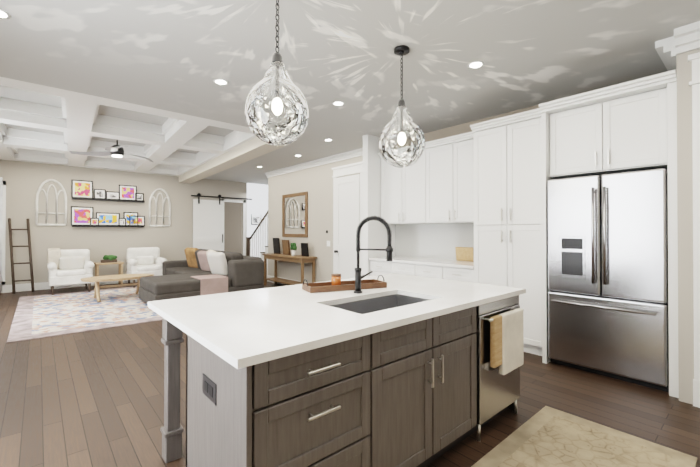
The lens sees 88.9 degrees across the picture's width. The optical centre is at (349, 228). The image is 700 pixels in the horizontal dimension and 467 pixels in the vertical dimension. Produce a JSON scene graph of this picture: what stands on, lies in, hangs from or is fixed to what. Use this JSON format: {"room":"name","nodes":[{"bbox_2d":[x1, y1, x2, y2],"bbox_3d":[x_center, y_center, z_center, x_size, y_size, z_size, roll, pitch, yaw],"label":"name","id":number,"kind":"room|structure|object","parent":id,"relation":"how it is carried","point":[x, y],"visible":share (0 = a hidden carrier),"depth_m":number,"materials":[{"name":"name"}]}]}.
{"room":"kitchen and living room","nodes":[
{"label":"kitchen and living room","id":0,"kind":"room"},
{"bbox_2d":[0,159,267,284],"bbox_3d":[-4.939,-0.179,10.139,7.750,3.180,0.120,0,-1,-41],"label":"wall","id":1,"kind":"structure","parent":0,"point":[172,242],"depth_m":8.97,"materials":[{"name":"paint"}]},
{"bbox_2d":[0,177,2,291],"bbox_3d":[-7.618,0.128,7.621,0.281,2.470,0.056,0,-1,-41],"label":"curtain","id":2,"kind":"object","parent":1,"relation":"hanging from","point":[1,194],"visible":1,"depth_m":7.69,"materials":[{"name":"white fabric"}]},
{"bbox_2d":[2,181,5,284],"bbox_3d":[-7.660,0.083,7.658,0.390,2.260,0.030,0,-1,-41],"label":"window","id":3,"kind":"structure","parent":1,"relation":"in","point":[3,231],"depth_m":7.76,"materials":[{"name":"white"}]},
{"bbox_2d":[35,179,66,225],"bbox_3d":[-6.932,-0.612,8.297,0.570,1.090,0.057,0,-1,-41],"label":"arch frame","id":4,"kind":"object","parent":1,"relation":"attached to","point":[56,213],"visible":1,"depth_m":8.27,"materials":[{"name":"white wood"}]},
{"bbox_2d":[0,280,136,292],"bbox_3d":[-5.872,1.319,9.221,5.150,0.170,0.020,0,-1,-41],"label":"baseboard","id":5,"kind":"structure","parent":1,"relation":"attached to","point":[27,287],"depth_m":8.16,"materials":[{"name":"white wood"}]},
{"bbox_2d":[71,206,144,226],"bbox_3d":[-6.057,-0.289,9.010,1.560,0.494,0.112,0,-1,-41],"label":"shelf ledge","id":6,"kind":"object","parent":1,"relation":"attached to","point":[81,216],"visible":1,"depth_m":8.91,"materials":[{"name":"black"}]},
{"bbox_2d":[71,179,144,202],"bbox_3d":[-6.060,-0.939,9.011,1.530,0.474,0.110,0,-1,-41],"label":"ledge shelf","id":7,"kind":"object","parent":1,"relation":"attached to","point":[81,189],"visible":1,"depth_m":8.91,"materials":[{"name":"black"}]},
{"bbox_2d":[149,188,170,226],"bbox_3d":[-5.214,-0.587,9.796,0.550,1.060,0.057,0,-1,-41],"label":"arch frame","id":8,"kind":"object","parent":1,"relation":"attached to","point":[163,202],"visible":1,"depth_m":9.81,"materials":[{"name":"white wood"}]},
{"bbox_2d":[191,193,251,250],"bbox_3d":[-3.888,0.174,10.902,1.880,2.425,0.104,0,-1,-41],"label":"door","id":9,"kind":"structure","parent":1,"relation":"in","point":[208,224],"depth_m":10.62,"materials":[{"name":"white wood"}]},
{"bbox_2d":[221,199,245,255],"bbox_3d":[-3.638,0.253,11.178,0.780,2.330,0.020,0,-1,-41],"label":"door frame","id":10,"kind":"structure","parent":1,"relation":"attached to","point":[244,221],"depth_m":11.39,"materials":[{"name":"white wood"}]},
{"bbox_2d":[251,214,261,224],"bbox_3d":[-3.072,-0.356,11.690,0.360,0.460,0.062,0,-1,-41],"label":"framed picture","id":11,"kind":"object","parent":1,"relation":"attached to","point":[255,220],"visible":0.6,"depth_m":11.65,"materials":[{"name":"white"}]},
{"bbox_2d":[224,202,241,252],"bbox_3d":[-4.304,-0.019,12.947,3.100,2.900,0.120,0,-1,-41],"label":"wall","id":12,"kind":"structure","parent":0,"point":[232,224],"depth_m":12.92,"materials":[{"name":"paint"}]},
{"bbox_2d":[0,281,699,466],"bbox_3d":[-1.526,1.432,6.124,7.870,0.100,14.040,0,-1,-41],"label":"floor","id":13,"kind":"structure","parent":0,"point":[93,398],"depth_m":2.78,"materials":[{"name":"brown wood"}]},
{"bbox_2d":[8,218,34,293],"bbox_3d":[-7.158,0.572,7.772,0.448,1.608,0.486,0,-1,-41],"label":"ladder","id":14,"kind":"object","parent":13,"relation":"on","point":[12,259],"visible":1,"depth_m":7.76,"materials":[{"name":"brown wood"}]},
{"bbox_2d":[47,248,93,294],"bbox_3d":[-6.195,0.911,7.913,0.790,0.963,0.809,0,-1,-41],"label":"armchair","id":15,"kind":"object","parent":13,"relation":"on","point":[69,266],"visible":0.98,"depth_m":7.79,"materials":[{"name":"white fabric"}]},
{"bbox_2d":[7,286,161,342],"bbox_3d":[-4.333,1.380,6.695,2.850,0.011,3.950,0,-1,-41],"label":"area rug","id":16,"kind":"object","parent":13,"relation":"on","point":[43,316],"visible":0.6,"depth_m":5.77,"materials":[{"name":"multicoloured fabric"}]},
{"bbox_2d":[81,273,153,301],"bbox_3d":[-4.608,1.161,7.126,1.240,0.424,0.720,0,-1,-41],"label":"coffee table","id":17,"kind":"object","parent":16,"relation":"on","point":[97,280],"visible":0.88,"depth_m":6.96,"materials":[{"name":"brown wood"}]},
{"bbox_2d":[94,255,123,286],"bbox_3d":[-5.831,1.012,8.635,0.560,0.772,0.400,0,-1,-41],"label":"side table","id":18,"kind":"object","parent":13,"relation":"on","point":[109,259],"visible":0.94,"depth_m":8.59,"materials":[{"name":"brown wood"}]},
{"bbox_2d":[126,247,166,287],"bbox_3d":[-5.075,0.936,8.880,0.790,0.928,0.796,0,-1,-41],"label":"armchair","id":19,"kind":"object","parent":13,"relation":"on","point":[146,260],"visible":0.73,"depth_m":8.83,"materials":[{"name":"white fabric"}]},
{"bbox_2d":[139,248,263,303],"bbox_3d":[-3.436,0.919,7.640,1.980,0.944,3.030,0,-1,-41],"label":"sofa","id":20,"kind":"object","parent":13,"relation":"on","point":[198,272],"visible":0.96,"depth_m":6.87,"materials":[{"name":"grey fabric"}]},
{"bbox_2d":[246,211,267,274],"bbox_3d":[-2.280,0.307,10.720,0.975,2.216,1.785,0,-1,-41],"label":"staircase","id":21,"kind":"structure","parent":13,"relation":"on","point":[248,246],"depth_m":10.45,"materials":[{"name":"white wood"}]},
{"bbox_2d":[262,238,316,284],"bbox_3d":[-1.458,0.808,8.378,0.390,1.178,1.800,0,-1,-41],"label":"console table","id":22,"kind":"object","parent":13,"relation":"on","point":[286,255],"visible":1,"depth_m":8.28,"materials":[{"name":"brown wood"}]},
{"bbox_2d":[160,293,523,466],"bbox_3d":[0.090,0.914,2.353,2.156,0.884,1.258,0,-1,-41],"label":"kitchen island","id":23,"kind":"object","parent":13,"relation":"on","point":[402,370],"depth_m":1.68,"materials":[{"name":"brown wood"}]},
{"bbox_2d":[148,273,447,328],"bbox_3d":[-0.157,0.458,2.622,2.220,0.032,0.690,0,-1,-41],"label":"island countertop","id":24,"kind":"structure","parent":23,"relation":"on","point":[176,311],"depth_m":2.22,"materials":[{"name":"white stone"}]},
{"bbox_2d":[302,273,386,292],"bbox_3d":[-0.037,0.387,2.653,0.615,0.108,0.200,0,0,-24],"label":"tray","id":25,"kind":"object","parent":24,"relation":"on","point":[336,283],"visible":1,"depth_m":2.60,"materials":[{"name":"brown wood"}]},
{"bbox_2d":[328,293,431,312],"bbox_3d":[0.202,0.575,2.210,0.744,0.232,0.425,0,-1,-41],"label":"sink","id":26,"kind":"object","parent":24,"relation":"in","point":[382,300],"depth_m":2.44,"materials":[{"name":"grey metal"}]},
{"bbox_2d":[180,281,525,368],"bbox_3d":[0.267,0.454,2.136,2.220,0.032,0.600,0,-1,-41],"label":"island countertop","id":27,"kind":"structure","parent":23,"relation":"on","point":[238,339],"depth_m":1.66,"materials":[{"name":"white stone"}]},
{"bbox_2d":[354,215,392,292],"bbox_3d":[0.157,0.174,2.422,0.167,0.530,0.246,0,-1,-41],"label":"faucet","id":28,"kind":"object","parent":27,"relation":"on","point":[388,250],"visible":1,"depth_m":2.43,"materials":[{"name":"black metal"}]},
{"bbox_2d":[370,261,384,275],"bbox_3d":[0.723,0.939,5.745,0.615,0.880,0.515,0,-1,-41],"label":"base cabinet","id":29,"kind":"object","parent":13,"relation":"on","point":[378,267],"depth_m":5.61,"materials":[{"name":"white"}]},
{"bbox_2d":[385,261,408,274],"bbox_3d":[1.003,0.937,5.424,0.615,0.880,0.572,0,-1,-41],"label":"base cabinet","id":30,"kind":"object","parent":13,"relation":"on","point":[391,267],"depth_m":5.33,"materials":[{"name":"white wood"}]},
{"bbox_2d":[409,265,436,277],"bbox_3d":[1.302,0.934,5.081,0.615,0.880,0.573,0,-1,-41],"label":"base cabinet","id":31,"kind":"object","parent":13,"relation":"on","point":[416,270],"depth_m":4.94,"materials":[{"name":"white wood"}]},
{"bbox_2d":[369,257,472,268],"bbox_3d":[1.144,0.478,5.249,0.636,0.035,1.821,0,-1,-41],"label":"countertop","id":32,"kind":"structure","parent":31,"relation":"on","point":[404,260],"depth_m":5.03,"materials":[{"name":"white stone"}]},
{"bbox_2d":[437,265,472,281],"bbox_3d":[1.582,0.932,4.760,0.615,0.880,0.514,0,-1,-41],"label":"base cabinet","id":33,"kind":"object","parent":13,"relation":"on","point":[443,271],"depth_m":4.57,"materials":[{"name":"white wood"}]},
{"bbox_2d":[473,113,550,360],"bbox_3d":[2.017,0.081,4.251,0.636,2.575,0.835,0,-1,-41],"label":"tall cabinet","id":34,"kind":"object","parent":13,"relation":"on","point":[510,216],"depth_m":3.97,"materials":[{"name":"white wood"}]},
{"bbox_2d":[471,406,696,466],"bbox_3d":[0.766,1.343,1.535,2.650,0.011,0.830,0,-1,-41],"label":"runner rug","id":35,"kind":"object","parent":13,"relation":"on","point":[546,436],"visible":0.97,"depth_m":2.18,"materials":[{"name":"beige fabric"}]},
{"bbox_2d":[547,168,668,391],"bbox_3d":[2.547,0.433,3.487,0.807,1.860,0.910,0,-1,-41],"label":"fridge","id":36,"kind":"object","parent":13,"relation":"on","point":[608,315],"visible":0.98,"depth_m":3.20,"materials":[{"name":"silver metal"}]},
{"bbox_2d":[0,0,699,184],"bbox_3d":[-1.526,-1.717,6.147,7.870,0.401,14.040,0,-1,-41],"label":"ceiling","id":37,"kind":"structure","parent":0,"point":[178,56],"depth_m":3.19,"materials":[{"name":"grey paint"}]},
{"bbox_2d":[0,9,10,18],"bbox_3d":[-2.519,-1.540,2.545,0.148,0.005,0.148,0,-1,40],"label":"recessed light","id":38,"kind":"object","parent":37,"relation":"in","point":[3,15],"depth_m":2.57,"materials":[{"name":"white"}]},
{"bbox_2d":[69,140,152,161],"bbox_3d":[-4.315,-1.582,6.651,1.401,0.425,1.230,0,-1,-41],"label":"ceiling fan","id":39,"kind":"object","parent":37,"relation":"hanging from","point":[117,150],"visible":0.96,"depth_m":6.75,"materials":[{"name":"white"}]},
{"bbox_2d":[0,77,265,175],"bbox_3d":[-4.507,-1.653,6.765,4.150,0.280,6.152,0,-1,-41],"label":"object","id":40,"kind":"structure","parent":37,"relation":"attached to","point":[78,120],"depth_m":6.07,"materials":[{"name":"white"}]},
{"bbox_2d":[213,79,227,84],"bbox_3d":[-1.347,-1.532,3.727,0.148,0.005,0.148,0,0,4],"label":"recessed light","id":41,"kind":"object","parent":37,"relation":"in","point":[218,81],"depth_m":3.71,"materials":[{"name":"white"}]},
{"bbox_2d":[178,130,285,183],"bbox_3d":[-3.073,-1.554,8.055,0.390,0.460,6.080,0,-1,-38],"label":"header beam","id":42,"kind":"structure","parent":37,"relation":"attached to","point":[239,147],"depth_m":6.95,"materials":[{"name":"white"}]},
{"bbox_2d":[245,0,308,145],"bbox_3d":[-0.461,-1.038,2.267,0.394,1.015,0.394,0,-1,-41],"label":"pendant light","id":43,"kind":"object","parent":37,"relation":"hanging from","point":[257,91],"visible":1,"depth_m":2.31,"materials":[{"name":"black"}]},
{"bbox_2d":[332,101,343,105],"bbox_3d":[-0.142,-1.527,4.353,0.148,0.005,0.148,0,0,4],"label":"recessed light","id":44,"kind":"object","parent":37,"relation":"in","point":[338,103],"depth_m":4.34,"materials":[{"name":"white"}]},
{"bbox_2d":[379,45,424,167],"bbox_3d":[0.443,-1.032,3.055,0.394,1.015,0.394,0,-1,-41],"label":"pendant light","id":45,"kind":"object","parent":37,"relation":"hanging from","point":[419,146],"visible":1,"depth_m":3.09,"materials":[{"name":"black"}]},
{"bbox_2d":[467,61,483,68],"bbox_3d":[1.178,-1.534,3.342,0.148,0.005,0.148,0,-1,40],"label":"recessed light","id":46,"kind":"object","parent":37,"relation":"in","point":[471,65],"depth_m":3.33,"materials":[{"name":"white"}]},
{"bbox_2d":[363,134,394,276],"bbox_3d":[0.494,-0.069,5.986,0.660,2.900,0.120,0,-1,-41],"label":"wall","id":47,"kind":"structure","parent":0,"point":[375,235],"depth_m":5.80,"materials":[{"name":"white paint"}]},
{"bbox_2d":[268,105,539,282],"bbox_3d":[0.554,-0.065,6.509,0.124,2.900,8.230,0,-1,-41],"label":"wall","id":48,"kind":"structure","parent":0,"point":[316,182],"depth_m":7.96,"materials":[{"name":"paint"}]},
{"bbox_2d":[267,275,306,285],"bbox_3d":[-1.266,1.314,8.481,0.020,0.170,2.890,0,-1,-41],"label":"baseboard","id":49,"kind":"structure","parent":48,"relation":"attached to","point":[268,276],"depth_m":9.10,"materials":[{"name":"white wood"}]},
{"bbox_2d":[282,191,307,236],"bbox_3d":[-1.334,-0.325,8.560,0.030,1.050,1.100,0,-1,-41],"label":"mirror","id":50,"kind":"object","parent":48,"relation":"attached to","point":[294,214],"visible":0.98,"depth_m":8.53,"materials":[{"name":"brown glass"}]},
{"bbox_2d":[265,148,362,177],"bbox_3d":[-0.809,-1.445,7.924,0.090,0.120,4.500,0,-1,-41],"label":"crown molding","id":51,"kind":"structure","parent":48,"relation":"attached to","point":[358,152],"depth_m":7.76,"materials":[{"name":"white wood"}]},
{"bbox_2d":[332,161,362,278],"bbox_3d":[-0.080,0.059,7.051,0.123,2.660,0.980,0,-1,-41],"label":"hall door","id":52,"kind":"structure","parent":48,"relation":"in","point":[347,205],"depth_m":7.06,"materials":[{"name":"white wood"}]},
{"bbox_2d":[381,149,420,224],"bbox_3d":[0.968,-0.639,5.665,0.365,1.116,0.975,0,-1,-41],"label":"upper cabinet","id":53,"kind":"object","parent":48,"relation":"attached to","point":[400,187],"depth_m":5.57,"materials":[{"name":"white wood"}]},
{"bbox_2d":[421,137,472,224],"bbox_3d":[1.525,-0.643,5.027,0.365,1.116,0.974,0,-1,-41],"label":"upper cabinet","id":54,"kind":"object","parent":48,"relation":"attached to","point":[469,206],"depth_m":4.96,"materials":[{"name":"white wood"}]},
{"bbox_2d":[545,81,676,179],"bbox_3d":[2.608,-0.874,3.550,0.676,0.676,0.931,0,-1,-41],"label":"upper cabinet","id":55,"kind":"object","parent":48,"relation":"attached to","point":[631,130],"depth_m":3.26,"materials":[{"name":"white wood"}]},
{"bbox_2d":[663,57,676,70],"bbox_3d":[2.871,-1.459,3.166,0.800,0.160,0.130,0,-1,-41],"label":"crown molding","id":56,"kind":"structure","parent":48,"relation":"attached to","point":[670,64],"depth_m":3.15,"materials":[{"name":"white wood"}]},
{"bbox_2d":[676,49,699,403],"bbox_3d":[3.510,-0.094,2.499,0.940,2.900,1.700,0,-1,-41],"label":"wall","id":57,"kind":"structure","parent":0,"point":[685,236],"depth_m":2.80,"materials":[{"name":"paint"}]},
{"bbox_2d":[655,21,699,60],"bbox_3d":[3.064,-1.466,2.206,0.130,0.160,1.830,0,-1,-41],"label":"crown molding","id":58,"kind":"structure","parent":57,"relation":"attached to","point":[684,39],"depth_m":2.77,"materials":[{"name":"white wood"}]},
{"bbox_2d":[688,52,699,407],"bbox_3d":[2.976,0.005,2.364,0.040,2.700,1.060,0,-1,-41],"label":"pantry door","id":59,"kind":"structure","parent":57,"relation":"in","point":[694,58],"depth_m":2.73,"materials":[{"name":"white wood"}]}
]}

